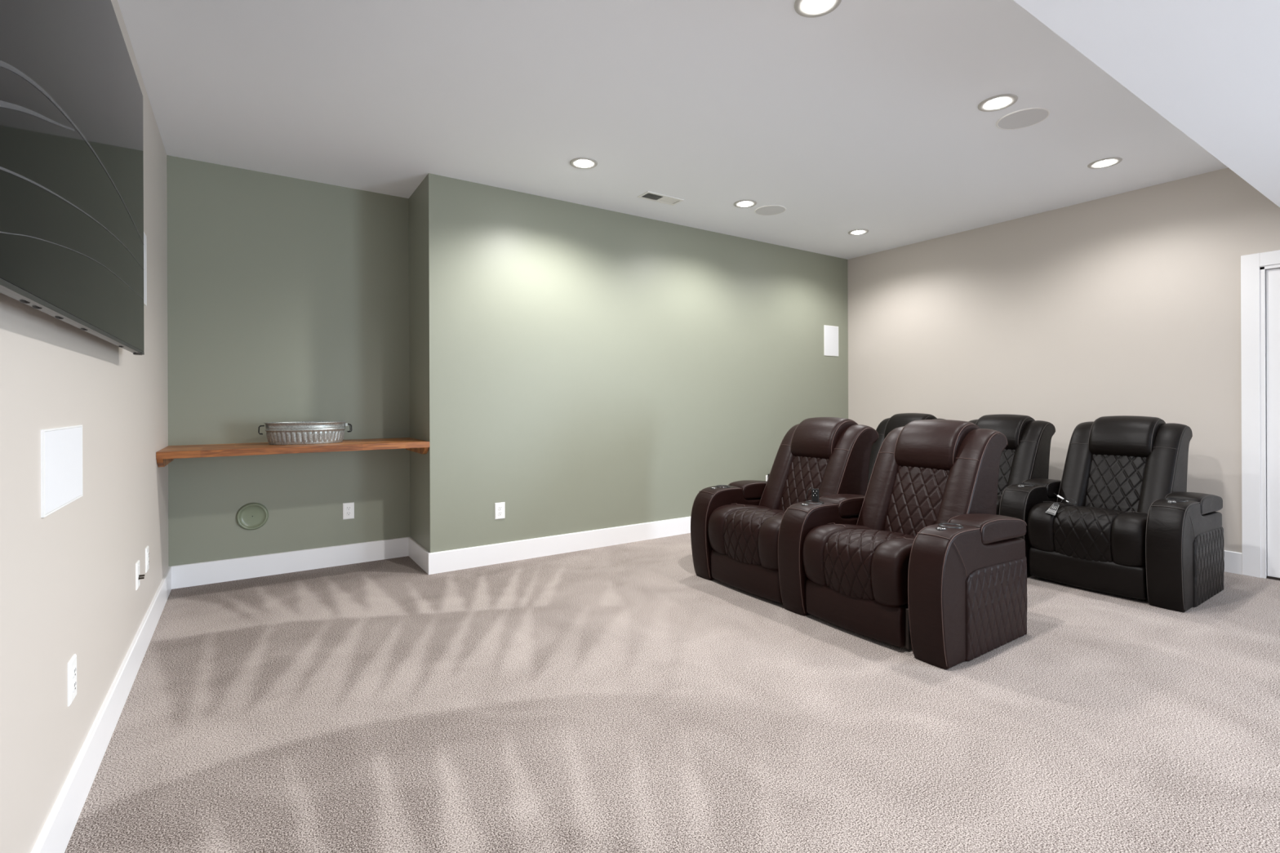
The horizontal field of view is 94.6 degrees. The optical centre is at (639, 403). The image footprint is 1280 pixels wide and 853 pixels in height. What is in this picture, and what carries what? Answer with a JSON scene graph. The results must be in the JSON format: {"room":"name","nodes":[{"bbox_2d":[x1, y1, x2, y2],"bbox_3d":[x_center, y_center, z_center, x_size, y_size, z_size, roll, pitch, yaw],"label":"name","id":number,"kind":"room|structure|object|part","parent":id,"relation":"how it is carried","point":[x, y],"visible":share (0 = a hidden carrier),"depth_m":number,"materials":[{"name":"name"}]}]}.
{"room":"home theater","nodes":[
{"label":"home theater","id":0,"kind":"room"},
{"bbox_2d":[0,0,168,852],"bbox_3d":[-0.203,-0.207,-0.549,0.120,2.740,10.438,0,0,-34],"label":"wall","id":1,"kind":"structure","parent":0,"point":[68,575],"depth_m":1.68,"materials":[{"name":"beige paint"}]},
{"bbox_2d":[40,425,83,517],"bbox_3d":[-1.551,0.171,1.591,0.006,0.212,0.402,0,0,-34],"label":"wall speaker","id":2,"kind":"object","parent":1,"relation":"attached to","point":[61,448],"visible":1,"depth_m":1.55,"materials":[{"name":"white plastic"}]},
{"bbox_2d":[0,0,144,355],"bbox_3d":[-1.497,-0.707,1.570,0.080,1.034,1.828,0,0,-34],"label":"television","id":3,"kind":"object","parent":1,"relation":"attached to","point":[72,154],"visible":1,"depth_m":1.39,"materials":[{"name":"black plastic"}]},
{"bbox_2d":[67,653,76,706],"bbox_3d":[-1.593,0.777,1.660,0.009,0.119,0.075,0,0,-34],"label":"electrical outlet","id":4,"kind":"object","parent":1,"relation":"attached to","point":[72,664],"visible":1,"depth_m":1.64,"materials":[{"name":"white plastic"}]},
{"bbox_2d":[72,680,76,692],"bbox_3d":[-1.590,0.796,1.661,0.002,0.028,0.034,0,0,-34],"label":"socket","id":5,"kind":"object","parent":4,"relation":"attached to","point":[74,682],"depth_m":1.66,"materials":[{"name":"white plastic"}]},
{"bbox_2d":[72,666,76,678],"bbox_3d":[-1.591,0.757,1.661,0.002,0.028,0.034,0,0,-34],"label":"socket","id":6,"kind":"object","parent":4,"relation":"attached to","point":[74,668],"depth_m":1.66,"materials":[{"name":"white plastic"}]},
{"bbox_2d":[31,566,171,852],"bbox_3d":[-0.141,1.091,-0.511,0.015,0.143,10.198,0,0,-34],"label":"baseboard","id":7,"kind":"structure","parent":1,"relation":"attached to","point":[55,834],"depth_m":1.87,"materials":[{"name":"white wood"}]},
{"bbox_2d":[135,560,144,590],"bbox_3d":[-2.251,0.773,2.663,0.026,0.119,0.075,0,0,-34],"label":"wall plate","id":8,"kind":"object","parent":1,"relation":"attached to","point":[138,576],"visible":1,"depth_m":2.64,"materials":[{"name":"white plastic"}]},
{"bbox_3d":[-2.259,0.774,2.658,0.006,0.119,0.075,0,0,-34],"label":"plate","id":9,"kind":"part","parent":8,"relation":"part of","materials":[{"name":"white plastic"}]},
{"bbox_2d":[143,231,146,306],"bbox_3d":[-2.367,-0.650,2.809,0.006,0.344,0.234,0,0,-34],"label":"wall speaker","id":10,"kind":"object","parent":1,"relation":"attached to","point":[144,235],"visible":0.41,"depth_m":2.87,"materials":[{"name":"white plastic"}]},
{"bbox_2d":[145,545,149,573],"bbox_3d":[-2.425,0.768,2.908,0.009,0.119,0.075,0,0,-34],"label":"electrical outlet","id":11,"kind":"object","parent":1,"relation":"attached to","point":[147,553],"visible":1,"depth_m":2.89,"materials":[{"name":"white plastic"}]},
{"bbox_2d":[166,155,409,566],"bbox_3d":[-2.403,-0.198,4.172,1.454,2.740,0.140,0,0,-34],"label":"wall","id":12,"kind":"structure","parent":0,"point":[288,297],"depth_m":4.07,"materials":[{"name":"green paint"}]},
{"bbox_2d":[171,537,408,589],"bbox_3d":[-2.366,1.100,4.125,1.424,0.143,0.015,0,0,-34],"label":"baseboard","id":13,"kind":"structure","parent":12,"relation":"attached to","point":[191,575],"depth_m":4.06,"materials":[{"name":"white"}]},
{"bbox_2d":[155,437,429,466],"bbox_3d":[-2.206,0.312,3.879,1.451,0.090,0.604,0,0,-34],"label":"wooden shelf","id":14,"kind":"object","parent":12,"relation":"attached to","point":[166,455],"visible":0.98,"depth_m":3.65,"materials":[{"name":"brown wood"}]},
{"bbox_2d":[257,421,351,444],"bbox_3d":[-2.196,0.195,3.891,0.536,0.142,0.314,0,0,-34],"label":"tub","id":15,"kind":"object","parent":14,"relation":"on","point":[291,433],"visible":1,"depth_m":3.77,"materials":[{"name":"metal"}]},
{"bbox_2d":[342,502,354,519],"bbox_3d":[-2.118,0.785,4.294,0.075,0.119,0.009,0,0,-34],"label":"electrical outlet","id":16,"kind":"object","parent":12,"relation":"attached to","point":[348,508],"visible":1,"depth_m":4.29,"materials":[{"name":"white plastic"}]},
{"bbox_2d":[408,173,848,552],"bbox_3d":[0.232,-0.209,5.582,4.495,2.740,0.718,0,0,-34],"label":"wall","id":17,"kind":"structure","parent":0,"point":[574,367],"depth_m":4.74,"materials":[{"name":"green paint"}]},
{"bbox_2d":[408,537,431,574],"bbox_3d":[-1.601,1.097,4.275,0.015,0.143,0.613,0,0,-34],"label":"baseboard","id":18,"kind":"structure","parent":17,"relation":"attached to","point":[419,554],"depth_m":4.21,"materials":[{"name":"white"}]},
{"bbox_2d":[494,502,505,519],"bbox_3d":[-1.020,0.786,4.307,0.075,0.119,0.009,0,0,-34],"label":"electrical outlet","id":19,"kind":"object","parent":17,"relation":"attached to","point":[500,508],"visible":1,"depth_m":4.30,"materials":[{"name":"white plastic"}]},
{"bbox_2d":[430,516,690,574],"bbox_3d":[0.441,1.088,5.277,4.495,0.143,0.015,0,0,-34],"label":"baseboard","id":20,"kind":"structure","parent":17,"relation":"attached to","point":[442,562],"depth_m":4.53,"materials":[{"name":"white wood"}]},
{"bbox_2d":[823,324,838,355],"bbox_3d":[2.062,-0.671,6.367,0.234,0.324,0.006,0,0,-34],"label":"wall speaker","id":21,"kind":"object","parent":17,"relation":"attached to","point":[830,332],"visible":1,"depth_m":6.36,"materials":[{"name":"white plastic"}]},
{"bbox_2d":[64,533,1279,852],"bbox_3d":[2.328,1.177,1.134,5.949,0.050,10.198,0,0,-34],"label":"floor","id":22,"kind":"structure","parent":0,"point":[622,698],"depth_m":2.14,"materials":[{"name":"beige carpet"}]},
{"bbox_2d":[690,417,878,603],"bbox_3d":[0.949,0.630,3.906,0.976,1.067,0.780,0,0,-34],"label":"recliner chair","id":23,"kind":"object","parent":22,"relation":"on","point":[735,527],"visible":0.73,"depth_m":3.78,"materials":[{"name":"brown leather"}]},
{"bbox_3d":[0.701,0.866,4.109,0.784,0.598,0.160,0,0,-34],"label":"armrest","id":24,"kind":"part","parent":23,"relation":"part of","materials":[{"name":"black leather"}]},
{"bbox_3d":[0.841,0.611,4.203,0.456,0.126,0.166,0,0,-34],"label":"storage lid","id":25,"kind":"part","parent":23,"relation":"part of","materials":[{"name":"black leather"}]},
{"bbox_3d":[0.852,0.825,3.740,0.629,0.322,0.304,0,0,-34],"label":"quilted seat panel","id":26,"kind":"part","parent":23,"relation":"part of","materials":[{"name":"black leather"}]},
{"bbox_3d":[1.094,0.542,3.892,0.248,0.458,0.312,0,0,-34],"label":"quilted panel","id":27,"kind":"part","parent":23,"relation":"part of","materials":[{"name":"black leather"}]},
{"bbox_2d":[777,419,1026,669],"bbox_3d":[1.432,0.628,3.182,0.976,1.067,0.956,0,0,-34],"label":"recliner chair","id":28,"kind":"object","parent":22,"relation":"on","point":[924,562],"visible":1,"depth_m":2.93,"materials":[{"name":"brown leather"}]},
{"bbox_2d":[805,487,819,502],"bbox_3d":[0.995,0.546,3.394,0.079,0.124,0.038,0,0,35],"label":"remote control","id":29,"kind":"object","parent":28,"relation":"on","point":[815,492],"visible":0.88,"depth_m":3.39,"materials":[{"name":"black plastic"}]},
{"bbox_3d":[1.135,0.864,3.458,0.784,0.598,0.160,0,0,-34],"label":"armrest","id":30,"kind":"part","parent":28,"relation":"part of","materials":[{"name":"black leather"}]},
{"bbox_3d":[1.275,0.609,3.552,0.456,0.126,0.166,0,0,-34],"label":"storage lid","id":31,"kind":"part","parent":28,"relation":"part of","materials":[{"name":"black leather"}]},
{"bbox_3d":[1.274,0.823,3.107,0.629,0.322,0.283,0,0,-34],"label":"quilted seat panel","id":32,"kind":"part","parent":28,"relation":"part of","materials":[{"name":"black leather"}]},
{"bbox_3d":[1.368,1.050,3.143,0.660,0.188,0.540,0,0,-34],"label":"frame","id":33,"kind":"part","parent":28,"relation":"part of","materials":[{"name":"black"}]},
{"bbox_3d":[1.527,0.540,3.241,0.248,0.458,0.312,0,0,-34],"label":"quilted panel","id":34,"kind":"part","parent":28,"relation":"part of","materials":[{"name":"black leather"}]},
{"bbox_3d":[1.365,0.571,2.672,0.050,0.010,0.050,0,0,-34],"label":"control panel","id":35,"kind":"part","parent":28,"relation":"part of","materials":[{"name":"black plastic"}]},
{"bbox_3d":[1.568,0.862,2.807,0.784,0.598,0.160,0,0,-34],"label":"armrest","id":36,"kind":"part","parent":28,"relation":"part of","materials":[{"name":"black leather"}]},
{"bbox_3d":[1.709,0.607,2.901,0.456,0.126,0.166,0,0,-34],"label":"storage lid","id":37,"kind":"part","parent":28,"relation":"part of","materials":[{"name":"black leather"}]},
{"bbox_3d":[1.692,0.953,2.792,0.574,0.395,0.021,0,0,-34],"label":"quilted panel","id":38,"kind":"part","parent":28,"relation":"part of","materials":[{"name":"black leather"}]},
{"bbox_2d":[867,413,944,485],"bbox_3d":[2.154,0.625,5.235,0.956,1.067,0.778,0,0,-34],"label":"recliner chair","id":39,"kind":"object","parent":22,"relation":"on","point":[886,426],"visible":0.04,"depth_m":5.35,"materials":[{"name":"black leather"}]},
{"bbox_2d":[968,413,1055,515],"bbox_3d":[2.589,0.624,4.583,0.956,1.067,0.778,0,0,-34],"label":"recliner chair","id":40,"kind":"object","parent":22,"relation":"on","point":[1026,455],"visible":0.16,"depth_m":4.44,"materials":[{"name":"black leather"}]},
{"bbox_3d":[2.721,0.535,4.569,0.248,0.458,0.312,0,0,-34],"label":"quilted panel","id":41,"kind":"part","parent":40,"relation":"part of","materials":[{"name":"black leather"}]},
{"bbox_2d":[999,415,1224,613],"bbox_3d":[3.074,0.622,3.855,0.956,1.067,0.956,0,0,-34],"label":"recliner chair","id":42,"kind":"object","parent":22,"relation":"on","point":[1134,529],"visible":1,"depth_m":3.67,"materials":[{"name":"black leather"}]},
{"bbox_3d":[2.785,0.857,4.136,0.784,0.598,0.160,0,0,-34],"label":"armrest","id":43,"kind":"part","parent":42,"relation":"part of","materials":[{"name":"black leather"}]},
{"bbox_3d":[2.926,0.602,4.231,0.456,0.126,0.166,0,0,-34],"label":"storage lid","id":44,"kind":"part","parent":42,"relation":"part of","materials":[{"name":"black leather"}]},
{"bbox_2d":[1044,500,1062,515],"bbox_3d":[2.701,0.672,3.808,0.253,0.075,0.057,0,0,-33],"label":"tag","id":45,"kind":"object","parent":42,"relation":"on","point":[1052,510],"visible":1,"depth_m":3.75,"materials":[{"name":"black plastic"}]},
{"bbox_2d":[1053,493,1076,506],"bbox_3d":[2.797,0.631,3.836,0.081,0.057,0.235,0,0,6],"label":"lead","id":46,"kind":"object","parent":42,"relation":"on","point":[1058,495],"visible":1,"depth_m":3.89,"materials":[{"name":"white plastic"}]},
{"bbox_3d":[2.937,0.816,3.767,0.629,0.322,0.304,0,0,-34],"label":"quilted seat panel","id":47,"kind":"part","parent":42,"relation":"part of","materials":[{"name":"black leather"}]},
{"bbox_3d":[3.157,0.534,3.915,0.248,0.458,0.312,0,0,-34],"label":"quilted panel","id":48,"kind":"part","parent":42,"relation":"part of","materials":[{"name":"black leather"}]},
{"bbox_3d":[3.219,0.855,3.486,0.784,0.598,0.160,0,0,-34],"label":"armrest","id":49,"kind":"part","parent":42,"relation":"part of","materials":[{"name":"black leather"}]},
{"bbox_3d":[3.360,0.600,3.580,0.456,0.126,0.166,0,0,-34],"label":"storage lid","id":50,"kind":"part","parent":42,"relation":"part of","materials":[{"name":"black leather"}]},
{"bbox_3d":[3.342,0.946,3.471,0.574,0.395,0.021,0,0,-34],"label":"quilted panel","id":51,"kind":"part","parent":42,"relation":"part of","materials":[{"name":"black leather"}]},
{"bbox_2d":[117,0,1227,259],"bbox_3d":[2.316,-1.638,1.134,6.189,0.100,10.438,0,0,-34],"label":"ceiling","id":52,"kind":"structure","parent":0,"point":[860,114],"depth_m":3.12,"materials":[{"name":"white paint"}]},
{"bbox_2d":[569,157,597,168],"bbox_3d":[-0.369,-1.569,3.879,0.182,0.014,0.182,0,0,-34],"label":"recessed light","id":53,"kind":"object","parent":52,"relation":"in","point":[578,162],"visible":1,"depth_m":3.86,"materials":[{"name":"white plastic"}]},
{"bbox_2d":[637,191,684,205],"bbox_3d":[0.161,-1.576,4.550,0.344,0.006,0.144,0,0,-34],"label":"ceiling vent","id":54,"kind":"object","parent":52,"relation":"in","point":[648,195],"visible":1,"depth_m":4.54,"materials":[{"name":"white plastic"}]},
{"bbox_2d":[733,199,756,208],"bbox_3d":[0.834,-1.574,4.681,0.182,0.014,0.182,0,0,-34],"label":"recessed light","id":55,"kind":"object","parent":52,"relation":"in","point":[741,203],"visible":1,"depth_m":4.66,"materials":[{"name":"white"}]},
{"bbox_2d":[754,204,786,215],"bbox_3d":[1.068,-1.579,4.843,0.252,0.006,0.252,0,0,-34],"label":"ceiling speaker","id":56,"kind":"object","parent":52,"relation":"attached to","point":[769,210],"visible":1,"depth_m":4.83,"materials":[{"name":"white"}]},
{"bbox_2d":[794,0,841,17],"bbox_3d":[0.701,-1.574,2.327,0.182,0.014,0.182,0,0,-34],"label":"recessed light","id":57,"kind":"object","parent":52,"relation":"in","point":[806,8],"visible":1,"depth_m":2.35,"materials":[{"name":"white"}]},
{"bbox_2d":[848,229,868,235],"bbox_3d":[2.024,-1.579,5.474,0.182,0.014,0.182,0,0,-34],"label":"recessed light","id":58,"kind":"object","parent":52,"relation":"in","point":[856,232],"visible":1,"depth_m":5.45,"materials":[{"name":"white"}]},
{"bbox_2d":[977,93,1017,111],"bbox_3d":[1.888,-1.579,3.118,0.182,0.014,0.182,0,0,-34],"label":"recessed light","id":59,"kind":"object","parent":52,"relation":"in","point":[998,102],"visible":1,"depth_m":3.10,"materials":[{"name":"white plastic"}]},
{"bbox_2d":[995,106,1049,129],"bbox_3d":[2.133,-1.584,3.294,0.252,0.006,0.252,0,0,-34],"label":"ceiling speaker","id":60,"kind":"object","parent":52,"relation":"attached to","point":[1024,117],"visible":1,"depth_m":3.29,"materials":[{"name":"white"}]},
{"bbox_2d":[1087,156,1122,168],"bbox_3d":[3.078,-1.584,3.911,0.182,0.014,0.182,0,0,-34],"label":"recessed light","id":61,"kind":"object","parent":52,"relation":"in","point":[1108,162],"visible":1,"depth_m":3.89,"materials":[{"name":"white plastic"}]},
{"bbox_2d":[847,167,1279,552],"bbox_3d":[4.848,-0.229,2.817,0.120,2.740,10.438,0,0,-34],"label":"wall","id":62,"kind":"structure","parent":0,"point":[1127,303],"depth_m":4.70,"materials":[{"name":"beige paint"}]},
{"bbox_2d":[1013,0,1279,207],"bbox_3d":[2.073,-1.397,1.501,5.949,0.380,1.500,0,0,-34],"label":"soffit","id":63,"kind":"object","parent":62,"relation":"attached to","point":[1211,68],"depth_m":2.07,"materials":[{"name":"white paint"}]},
{"bbox_2d":[1223,550,1242,574],"bbox_3d":[3.165,1.077,5.228,0.015,0.143,3.088,0,0,-34],"label":"baseboard","id":64,"kind":"structure","parent":62,"relation":"attached to","point":[1233,560],"depth_m":3.97,"materials":[{"name":"white"}]},
{"bbox_2d":[1240,249,1279,578],"bbox_3d":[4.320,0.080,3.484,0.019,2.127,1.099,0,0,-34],"label":"trim","id":65,"kind":"structure","parent":62,"relation":"attached to","point":[1251,264],"depth_m":3.90,"materials":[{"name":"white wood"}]},
{"bbox_2d":[1266,268,1279,577],"bbox_3d":[4.319,0.129,3.483,0.105,1.999,0.873,0,0,-34],"label":"door","id":66,"kind":"structure","parent":62,"relation":"in","point":[1273,276],"depth_m":3.83,"materials":[{"name":"white wood"}]},
{"bbox_2d":[1266,576,1279,580],"bbox_3d":[4.383,1.137,3.523,0.120,0.012,0.915,0,0,-34],"label":"trim","id":67,"kind":"structure","parent":62,"relation":"attached to","point":[1267,577],"depth_m":3.83,"materials":[{"name":"black"}]}
]}

